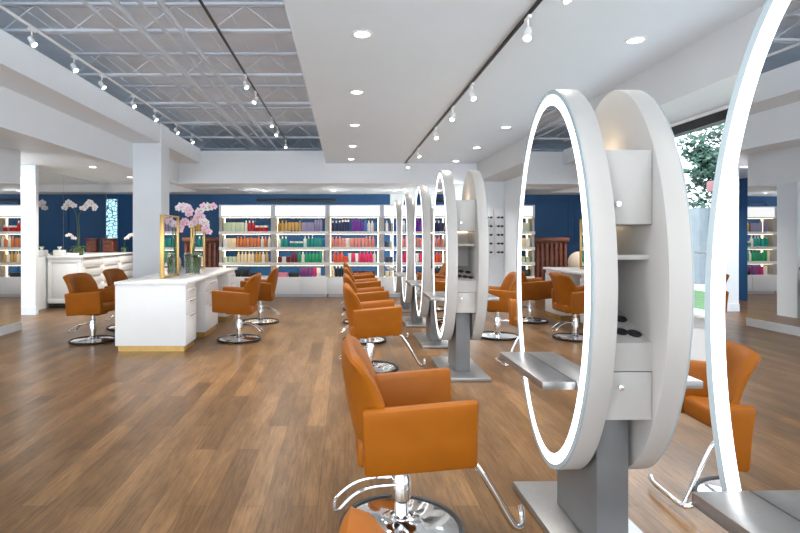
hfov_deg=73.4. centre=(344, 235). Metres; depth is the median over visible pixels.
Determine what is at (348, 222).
spray can
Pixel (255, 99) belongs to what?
track spotlight
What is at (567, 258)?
mirror
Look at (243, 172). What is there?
ceiling
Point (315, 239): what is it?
product box
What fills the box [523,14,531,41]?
track spotlight
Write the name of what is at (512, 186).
wall
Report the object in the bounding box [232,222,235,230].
product box
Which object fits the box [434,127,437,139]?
track spotlight
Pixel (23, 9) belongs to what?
trim
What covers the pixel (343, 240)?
product box
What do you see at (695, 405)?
salon chair
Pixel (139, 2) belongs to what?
ceiling pipe
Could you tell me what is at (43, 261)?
wall
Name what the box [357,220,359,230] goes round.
spray can
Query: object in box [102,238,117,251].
cabinet
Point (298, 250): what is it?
trim
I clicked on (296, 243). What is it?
jar
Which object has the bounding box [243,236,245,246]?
bottle
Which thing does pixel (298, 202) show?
trim
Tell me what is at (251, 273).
flat box
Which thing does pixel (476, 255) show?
mirror
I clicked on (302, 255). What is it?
bottle
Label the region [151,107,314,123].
truss
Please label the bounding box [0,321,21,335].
baseboard
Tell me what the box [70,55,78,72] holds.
track spotlight
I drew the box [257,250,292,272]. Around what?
trim
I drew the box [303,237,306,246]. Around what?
pump bottle
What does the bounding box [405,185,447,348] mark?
station
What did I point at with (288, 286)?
shelving
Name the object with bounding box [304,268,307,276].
product box
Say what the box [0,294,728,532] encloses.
floor
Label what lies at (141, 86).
truss
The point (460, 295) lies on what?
station
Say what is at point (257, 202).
trim
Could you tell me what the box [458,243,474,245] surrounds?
shelf
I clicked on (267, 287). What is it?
salon chair
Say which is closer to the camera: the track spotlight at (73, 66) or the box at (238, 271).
the track spotlight at (73, 66)
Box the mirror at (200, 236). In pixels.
[191,218,204,269]
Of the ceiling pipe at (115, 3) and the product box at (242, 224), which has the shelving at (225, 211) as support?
the product box at (242, 224)
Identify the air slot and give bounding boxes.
[256,199,335,201]
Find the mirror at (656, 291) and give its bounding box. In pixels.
[595,90,693,468]
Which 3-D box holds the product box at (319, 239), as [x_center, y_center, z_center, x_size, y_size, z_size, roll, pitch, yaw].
[-0.610,0.164,13.246,0.097,0.220,0.065,0,0,-4]
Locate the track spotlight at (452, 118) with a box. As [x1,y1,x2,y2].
[449,106,455,121]
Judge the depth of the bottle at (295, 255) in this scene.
13.21 m
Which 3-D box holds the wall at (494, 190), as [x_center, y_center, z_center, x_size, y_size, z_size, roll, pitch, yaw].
[3.250,0.150,11.820,0.700,2.700,0.160,0,0,0]
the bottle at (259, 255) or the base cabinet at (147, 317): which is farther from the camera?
the bottle at (259, 255)
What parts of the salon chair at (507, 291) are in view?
armrest, armrest, backrest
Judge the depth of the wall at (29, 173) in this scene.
10.15 m
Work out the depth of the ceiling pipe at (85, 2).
6.14 m
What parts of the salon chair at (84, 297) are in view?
pump lever, backrest, armrest, armrest, seat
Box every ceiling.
[0,0,322,150]
[0,132,173,184]
[106,5,763,193]
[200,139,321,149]
[283,0,766,162]
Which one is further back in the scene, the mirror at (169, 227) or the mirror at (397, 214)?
the mirror at (397, 214)
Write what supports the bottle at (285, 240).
on the shelving at (288, 286)
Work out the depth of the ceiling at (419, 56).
4.86 m
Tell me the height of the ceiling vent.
0.012 m
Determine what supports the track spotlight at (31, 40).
attached to the track at (3, 8)
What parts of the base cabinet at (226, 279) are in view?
drawer, drawer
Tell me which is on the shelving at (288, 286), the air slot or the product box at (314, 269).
the product box at (314, 269)
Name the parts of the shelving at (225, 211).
panel, door, shelf, shelf, shelf, light panel, panel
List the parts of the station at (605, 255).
plate, knob, knob, drawer, door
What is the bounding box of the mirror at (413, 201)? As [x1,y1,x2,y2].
[412,200,415,212]
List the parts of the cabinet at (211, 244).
cornice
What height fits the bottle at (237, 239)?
0.264 m
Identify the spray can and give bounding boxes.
[317,220,319,230]
[319,251,321,261]
[344,220,346,230]
[347,220,349,230]
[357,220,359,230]
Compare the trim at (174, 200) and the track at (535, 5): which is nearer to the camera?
the track at (535, 5)
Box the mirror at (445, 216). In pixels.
[433,170,457,339]
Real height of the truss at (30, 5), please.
0.305 m
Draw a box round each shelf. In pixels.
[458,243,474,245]
[617,253,648,259]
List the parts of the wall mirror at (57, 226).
mirror panel, mirror panel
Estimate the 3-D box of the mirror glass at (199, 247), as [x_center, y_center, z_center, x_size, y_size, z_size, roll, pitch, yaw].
[-2.550,0.147,9.260,0.024,0.835,0.650,0,0,0]
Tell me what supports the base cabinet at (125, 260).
on the floor
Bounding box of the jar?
[294,241,298,246]
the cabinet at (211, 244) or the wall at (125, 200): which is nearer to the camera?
the cabinet at (211, 244)
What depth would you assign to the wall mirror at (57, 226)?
12.02 m
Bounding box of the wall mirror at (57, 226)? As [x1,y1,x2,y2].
[39,172,105,255]
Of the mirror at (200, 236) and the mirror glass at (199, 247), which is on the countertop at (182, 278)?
the mirror at (200, 236)
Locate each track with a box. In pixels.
[0,4,202,141]
[198,0,288,144]
[405,0,542,163]
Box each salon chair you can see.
[63,273,114,344]
[102,268,127,330]
[212,273,263,343]
[240,267,280,324]
[333,335,524,532]
[339,283,425,373]
[339,506,385,532]
[340,273,408,344]
[341,262,374,309]
[341,267,380,323]
[481,271,517,340]
[495,299,518,366]
[648,360,721,508]
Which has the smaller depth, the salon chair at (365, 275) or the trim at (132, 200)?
the salon chair at (365, 275)
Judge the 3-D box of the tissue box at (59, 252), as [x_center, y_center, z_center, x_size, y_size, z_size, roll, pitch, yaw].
[-6.020,0.320,11.250,0.200,0.190,0.140,0,0,0]
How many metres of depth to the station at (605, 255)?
2.42 m
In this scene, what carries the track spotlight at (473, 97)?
attached to the track at (535, 5)
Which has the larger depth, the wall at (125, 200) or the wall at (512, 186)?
the wall at (125, 200)
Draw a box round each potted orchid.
[61,199,97,254]
[120,233,132,251]
[175,202,217,273]
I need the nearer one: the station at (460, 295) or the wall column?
the station at (460, 295)
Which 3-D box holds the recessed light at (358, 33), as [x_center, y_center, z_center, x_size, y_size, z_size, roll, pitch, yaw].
[0.135,-1.595,4.220,0.170,0.008,0.170,0,0,0]
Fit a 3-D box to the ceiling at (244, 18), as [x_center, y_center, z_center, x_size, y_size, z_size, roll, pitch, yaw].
[-2.200,-2.460,6.500,11.600,0.120,17.400,0,0,0]
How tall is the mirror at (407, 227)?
1.884 m
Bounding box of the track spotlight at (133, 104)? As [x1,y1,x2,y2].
[130,95,135,107]
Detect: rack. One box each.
[487,209,493,255]
[494,209,504,255]
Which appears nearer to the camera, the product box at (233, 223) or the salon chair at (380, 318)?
the salon chair at (380, 318)
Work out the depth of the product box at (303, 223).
13.19 m
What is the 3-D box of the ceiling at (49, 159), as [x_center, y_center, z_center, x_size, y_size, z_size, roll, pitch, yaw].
[-5.930,-1.475,5.900,4.140,0.250,16.200,0,0,0]
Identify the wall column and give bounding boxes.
[133,124,168,277]
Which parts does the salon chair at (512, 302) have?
armrest, seat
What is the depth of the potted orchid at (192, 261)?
8.33 m
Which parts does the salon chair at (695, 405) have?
armrest, seat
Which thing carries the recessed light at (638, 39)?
in the ceiling at (419, 56)
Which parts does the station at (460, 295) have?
plate, panel, drawer, door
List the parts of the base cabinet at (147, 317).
drawer, drawer, drawer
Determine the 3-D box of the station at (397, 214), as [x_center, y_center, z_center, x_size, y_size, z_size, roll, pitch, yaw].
[1.230,0.386,10.870,0.725,2.229,0.960,0,0,0]
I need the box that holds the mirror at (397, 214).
[393,200,401,292]
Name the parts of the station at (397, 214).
plate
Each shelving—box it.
[219,205,272,286]
[273,205,327,296]
[327,205,381,296]
[382,205,433,296]
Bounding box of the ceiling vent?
[194,187,229,188]
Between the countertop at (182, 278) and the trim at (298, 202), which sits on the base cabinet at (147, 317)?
the countertop at (182, 278)
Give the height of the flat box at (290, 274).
0.098 m
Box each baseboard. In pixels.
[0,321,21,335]
[21,307,36,314]
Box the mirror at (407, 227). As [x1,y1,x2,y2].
[401,194,413,302]
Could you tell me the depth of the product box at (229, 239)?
13.22 m
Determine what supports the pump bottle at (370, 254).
on the shelving at (335, 284)
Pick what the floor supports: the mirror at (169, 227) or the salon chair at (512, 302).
the salon chair at (512, 302)
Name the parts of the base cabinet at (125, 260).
drawer, drawer, drawer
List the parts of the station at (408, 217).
plate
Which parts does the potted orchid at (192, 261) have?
flower, flower, flower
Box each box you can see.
[53,247,65,255]
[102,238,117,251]
[223,238,227,246]
[227,222,231,230]
[228,238,231,246]
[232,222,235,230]
[232,238,235,246]
[235,269,240,276]
[236,222,239,230]
[240,222,244,230]
[241,269,249,276]
[249,272,260,276]
[278,272,288,276]
[289,273,299,276]
[300,268,303,276]
[302,222,305,230]
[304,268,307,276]
[306,222,309,230]
[308,268,311,276]
[310,222,313,230]
[313,268,316,276]
[314,238,317,246]
[317,268,320,276]
[318,238,321,246]
[341,238,345,246]
[346,238,349,246]
[350,238,353,246]
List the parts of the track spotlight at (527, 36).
stem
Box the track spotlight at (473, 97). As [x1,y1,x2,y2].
[468,82,476,100]
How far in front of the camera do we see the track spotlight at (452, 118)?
6.45 m
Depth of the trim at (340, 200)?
14.78 m
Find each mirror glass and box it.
[165,217,177,275]
[194,223,203,267]
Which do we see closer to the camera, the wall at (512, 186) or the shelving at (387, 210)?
the wall at (512, 186)
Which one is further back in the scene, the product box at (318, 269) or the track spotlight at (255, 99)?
the product box at (318, 269)
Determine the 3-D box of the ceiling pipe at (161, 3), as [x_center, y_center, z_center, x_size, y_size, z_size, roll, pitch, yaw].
[-1.620,-2.050,5.300,0.050,0.048,14.600,0,0,0]
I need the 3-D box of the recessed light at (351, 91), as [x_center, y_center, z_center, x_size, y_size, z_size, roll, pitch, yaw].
[0.130,-1.595,5.920,0.170,0.008,0.170,0,0,0]
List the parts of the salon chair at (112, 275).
backrest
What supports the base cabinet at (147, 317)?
on the floor
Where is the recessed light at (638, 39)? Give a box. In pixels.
[624,36,647,43]
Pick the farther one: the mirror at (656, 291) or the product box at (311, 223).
the product box at (311, 223)
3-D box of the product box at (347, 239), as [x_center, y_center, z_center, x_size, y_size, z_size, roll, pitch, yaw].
[0.069,0.164,13.252,0.097,0.220,0.065,0,0,6]
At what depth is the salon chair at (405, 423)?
2.48 m
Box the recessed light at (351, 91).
[349,90,363,93]
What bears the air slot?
attached to the wall at (125, 200)
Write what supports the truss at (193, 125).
attached to the ceiling at (244, 18)
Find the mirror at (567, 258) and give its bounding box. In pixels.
[516,90,617,469]
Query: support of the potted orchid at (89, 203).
on the countertop at (85, 255)
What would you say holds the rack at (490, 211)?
attached to the wall at (494, 190)
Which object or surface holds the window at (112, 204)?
in the wall at (125, 200)
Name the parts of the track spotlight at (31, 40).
stem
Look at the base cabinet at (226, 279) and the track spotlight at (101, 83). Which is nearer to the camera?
the track spotlight at (101, 83)
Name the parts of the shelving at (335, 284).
panel, door, shelf, shelf, shelf, light panel, panel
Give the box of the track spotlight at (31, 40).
[27,27,37,46]
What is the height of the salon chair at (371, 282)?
0.965 m
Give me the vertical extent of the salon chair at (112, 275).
0.965 m
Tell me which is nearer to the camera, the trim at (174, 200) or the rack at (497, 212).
the rack at (497, 212)
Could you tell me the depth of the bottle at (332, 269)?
13.19 m
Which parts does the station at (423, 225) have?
plate, door, panel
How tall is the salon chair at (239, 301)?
0.965 m
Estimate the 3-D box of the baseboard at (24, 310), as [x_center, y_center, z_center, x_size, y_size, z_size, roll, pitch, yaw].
[-6.135,1.425,10.140,0.530,0.150,0.020,0,0,0]
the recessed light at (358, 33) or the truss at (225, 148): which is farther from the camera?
the truss at (225, 148)
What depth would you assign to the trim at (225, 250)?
14.78 m
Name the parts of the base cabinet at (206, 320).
drawer, drawer, drawer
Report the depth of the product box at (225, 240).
13.20 m
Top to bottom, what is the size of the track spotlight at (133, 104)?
0.182 m
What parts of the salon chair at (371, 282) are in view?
backrest, armrest, armrest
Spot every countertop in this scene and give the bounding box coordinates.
[46,252,132,257]
[114,267,236,284]
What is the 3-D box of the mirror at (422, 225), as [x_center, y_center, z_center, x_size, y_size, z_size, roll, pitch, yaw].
[1.095,0.213,7.570,0.106,1.884,0.940,0,0,0]
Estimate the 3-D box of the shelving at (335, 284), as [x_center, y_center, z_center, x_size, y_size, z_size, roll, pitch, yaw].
[0.236,0.365,13.320,1.333,2.270,0.440,0,0,0]
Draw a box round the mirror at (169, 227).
[160,214,178,278]
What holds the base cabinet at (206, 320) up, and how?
on the floor
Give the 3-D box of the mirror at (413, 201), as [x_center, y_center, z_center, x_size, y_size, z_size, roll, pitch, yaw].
[1.390,0.213,10.870,0.106,1.884,0.940,0,0,0]
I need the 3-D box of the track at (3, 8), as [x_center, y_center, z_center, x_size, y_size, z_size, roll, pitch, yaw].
[-3.100,-2.065,6.300,0.018,0.030,10.600,0,0,0]
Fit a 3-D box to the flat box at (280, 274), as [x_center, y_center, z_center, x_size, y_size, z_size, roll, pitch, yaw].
[-1.540,0.960,13.259,0.260,0.098,0.160,0,0,0]
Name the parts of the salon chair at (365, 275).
backrest, armrest, armrest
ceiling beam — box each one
[0,29,199,162]
[0,85,204,191]
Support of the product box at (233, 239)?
on the shelving at (225, 211)
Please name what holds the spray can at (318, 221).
on the shelving at (288, 286)
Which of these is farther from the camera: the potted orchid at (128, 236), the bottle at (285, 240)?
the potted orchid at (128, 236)
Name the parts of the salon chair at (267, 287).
armrest, pump lever, backrest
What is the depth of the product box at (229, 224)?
13.19 m
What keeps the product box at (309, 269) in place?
on the shelving at (288, 286)
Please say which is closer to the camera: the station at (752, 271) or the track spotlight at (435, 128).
the station at (752, 271)
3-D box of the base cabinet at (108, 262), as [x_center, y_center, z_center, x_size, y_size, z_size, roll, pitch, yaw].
[-5.814,0.978,12.451,0.732,1.045,0.897,0,0,0]
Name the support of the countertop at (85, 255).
on the base cabinet at (58, 268)
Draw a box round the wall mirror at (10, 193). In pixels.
[0,181,20,326]
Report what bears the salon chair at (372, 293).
on the floor
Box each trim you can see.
[9,0,313,150]
[132,200,132,244]
[174,200,209,244]
[215,200,250,244]
[225,250,250,272]
[257,202,292,244]
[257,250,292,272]
[298,202,333,244]
[298,250,333,272]
[340,200,375,244]
[340,250,375,275]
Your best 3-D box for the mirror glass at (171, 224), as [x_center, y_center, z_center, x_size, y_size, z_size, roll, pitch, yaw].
[-2.550,0.147,7.770,0.024,0.835,0.630,0,0,0]
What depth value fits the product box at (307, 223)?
13.20 m
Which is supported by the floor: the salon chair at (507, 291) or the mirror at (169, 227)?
the salon chair at (507, 291)
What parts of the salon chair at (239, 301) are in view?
armrest, armrest, pump lever, backrest, seat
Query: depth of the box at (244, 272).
13.20 m
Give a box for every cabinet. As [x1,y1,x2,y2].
[48,256,101,307]
[101,255,118,288]
[115,283,195,350]
[119,254,132,278]
[182,238,218,266]
[195,276,217,336]
[217,270,235,320]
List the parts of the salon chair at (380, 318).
seat, backrest, armrest, armrest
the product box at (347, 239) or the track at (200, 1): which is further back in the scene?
the product box at (347, 239)
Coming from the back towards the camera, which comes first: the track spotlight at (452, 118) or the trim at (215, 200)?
the trim at (215, 200)
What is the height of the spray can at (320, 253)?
0.283 m
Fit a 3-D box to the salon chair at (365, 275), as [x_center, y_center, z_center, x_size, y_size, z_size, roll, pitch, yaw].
[0.412,1.017,10.905,0.990,0.965,0.656,0,0,-2]
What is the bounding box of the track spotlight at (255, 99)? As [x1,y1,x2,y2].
[252,90,257,103]
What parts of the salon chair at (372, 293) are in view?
backrest, armrest, armrest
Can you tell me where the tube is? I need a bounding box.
[361,238,364,246]
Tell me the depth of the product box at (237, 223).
13.21 m
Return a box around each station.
[386,200,415,312]
[394,194,431,326]
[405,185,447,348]
[422,170,498,381]
[500,90,702,532]
[692,0,799,532]
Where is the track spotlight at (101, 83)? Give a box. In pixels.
[98,74,105,89]
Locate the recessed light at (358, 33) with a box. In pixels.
[351,30,372,37]
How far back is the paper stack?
11.14 m
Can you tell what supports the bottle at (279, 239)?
on the shelving at (288, 286)
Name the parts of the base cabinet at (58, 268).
panel, drawer, drawer, drawer, drawer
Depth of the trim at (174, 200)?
14.78 m
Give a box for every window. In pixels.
[106,198,118,251]
[671,109,727,318]
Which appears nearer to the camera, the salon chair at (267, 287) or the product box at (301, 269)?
the salon chair at (267, 287)
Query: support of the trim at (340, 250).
attached to the wall at (125, 200)
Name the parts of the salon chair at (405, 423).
seat, backrest, pump lever, armrest, armrest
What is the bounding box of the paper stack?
[65,253,78,255]
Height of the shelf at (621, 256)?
0.022 m
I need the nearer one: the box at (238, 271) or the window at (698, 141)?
the window at (698, 141)
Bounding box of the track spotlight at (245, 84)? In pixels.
[243,74,248,88]
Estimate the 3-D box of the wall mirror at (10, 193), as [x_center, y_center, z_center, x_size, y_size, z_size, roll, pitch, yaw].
[-5.194,0.269,5.380,0.012,2.200,6.320,0,0,0]
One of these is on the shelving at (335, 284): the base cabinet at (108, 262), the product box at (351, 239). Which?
the product box at (351, 239)
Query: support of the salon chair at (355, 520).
on the floor
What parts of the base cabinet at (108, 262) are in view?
drawer, drawer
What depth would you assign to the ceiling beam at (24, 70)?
6.44 m
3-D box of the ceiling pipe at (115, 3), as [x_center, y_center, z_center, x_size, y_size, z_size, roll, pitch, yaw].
[-2.020,-2.050,5.300,0.060,0.057,14.600,0,0,0]
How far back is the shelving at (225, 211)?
13.10 m
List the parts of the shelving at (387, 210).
panel, shelf, shelf, shelf, door, light panel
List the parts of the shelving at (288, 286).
panel, door, shelf, shelf, shelf, light panel, door, panel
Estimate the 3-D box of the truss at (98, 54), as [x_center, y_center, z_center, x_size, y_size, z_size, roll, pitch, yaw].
[-2.020,-2.243,6.980,3.160,0.305,0.080,0,0,0]
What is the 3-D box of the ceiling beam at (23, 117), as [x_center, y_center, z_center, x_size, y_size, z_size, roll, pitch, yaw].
[-3.760,-1.380,5.900,0.200,0.440,16.200,0,0,0]
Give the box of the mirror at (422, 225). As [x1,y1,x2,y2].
[414,185,430,317]
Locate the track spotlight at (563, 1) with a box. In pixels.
[561,0,571,3]
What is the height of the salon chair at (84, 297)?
0.965 m
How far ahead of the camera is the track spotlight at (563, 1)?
3.19 m
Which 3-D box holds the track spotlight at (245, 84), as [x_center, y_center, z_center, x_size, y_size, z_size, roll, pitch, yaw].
[-1.265,-1.959,6.799,0.072,0.182,0.104,0,0,-26]
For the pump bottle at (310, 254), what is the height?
0.288 m
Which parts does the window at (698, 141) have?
sill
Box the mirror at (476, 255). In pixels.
[462,170,488,339]
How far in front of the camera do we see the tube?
13.22 m
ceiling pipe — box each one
[80,0,248,149]
[108,0,260,149]
[135,0,268,149]
[155,0,276,149]
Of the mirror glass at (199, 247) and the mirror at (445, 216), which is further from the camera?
the mirror glass at (199, 247)
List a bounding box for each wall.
[0,147,20,183]
[21,165,38,313]
[39,170,105,309]
[106,194,461,275]
[484,181,503,286]
[504,105,728,360]
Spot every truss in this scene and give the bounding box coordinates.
[0,2,291,33]
[69,52,302,76]
[117,84,309,104]
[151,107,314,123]
[179,124,318,138]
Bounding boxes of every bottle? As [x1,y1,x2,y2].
[236,236,239,246]
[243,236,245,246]
[258,252,261,261]
[278,236,280,246]
[284,236,287,246]
[294,252,297,261]
[301,252,304,261]
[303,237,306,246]
[308,253,311,261]
[331,266,333,276]
[369,253,372,261]
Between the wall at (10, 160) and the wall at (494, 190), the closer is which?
the wall at (10, 160)
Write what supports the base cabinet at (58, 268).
on the floor
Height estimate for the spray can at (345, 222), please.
0.283 m
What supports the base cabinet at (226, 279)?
on the floor
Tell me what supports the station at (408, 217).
on the floor
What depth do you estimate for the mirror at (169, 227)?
7.71 m
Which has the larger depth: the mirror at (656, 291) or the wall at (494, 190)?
the wall at (494, 190)

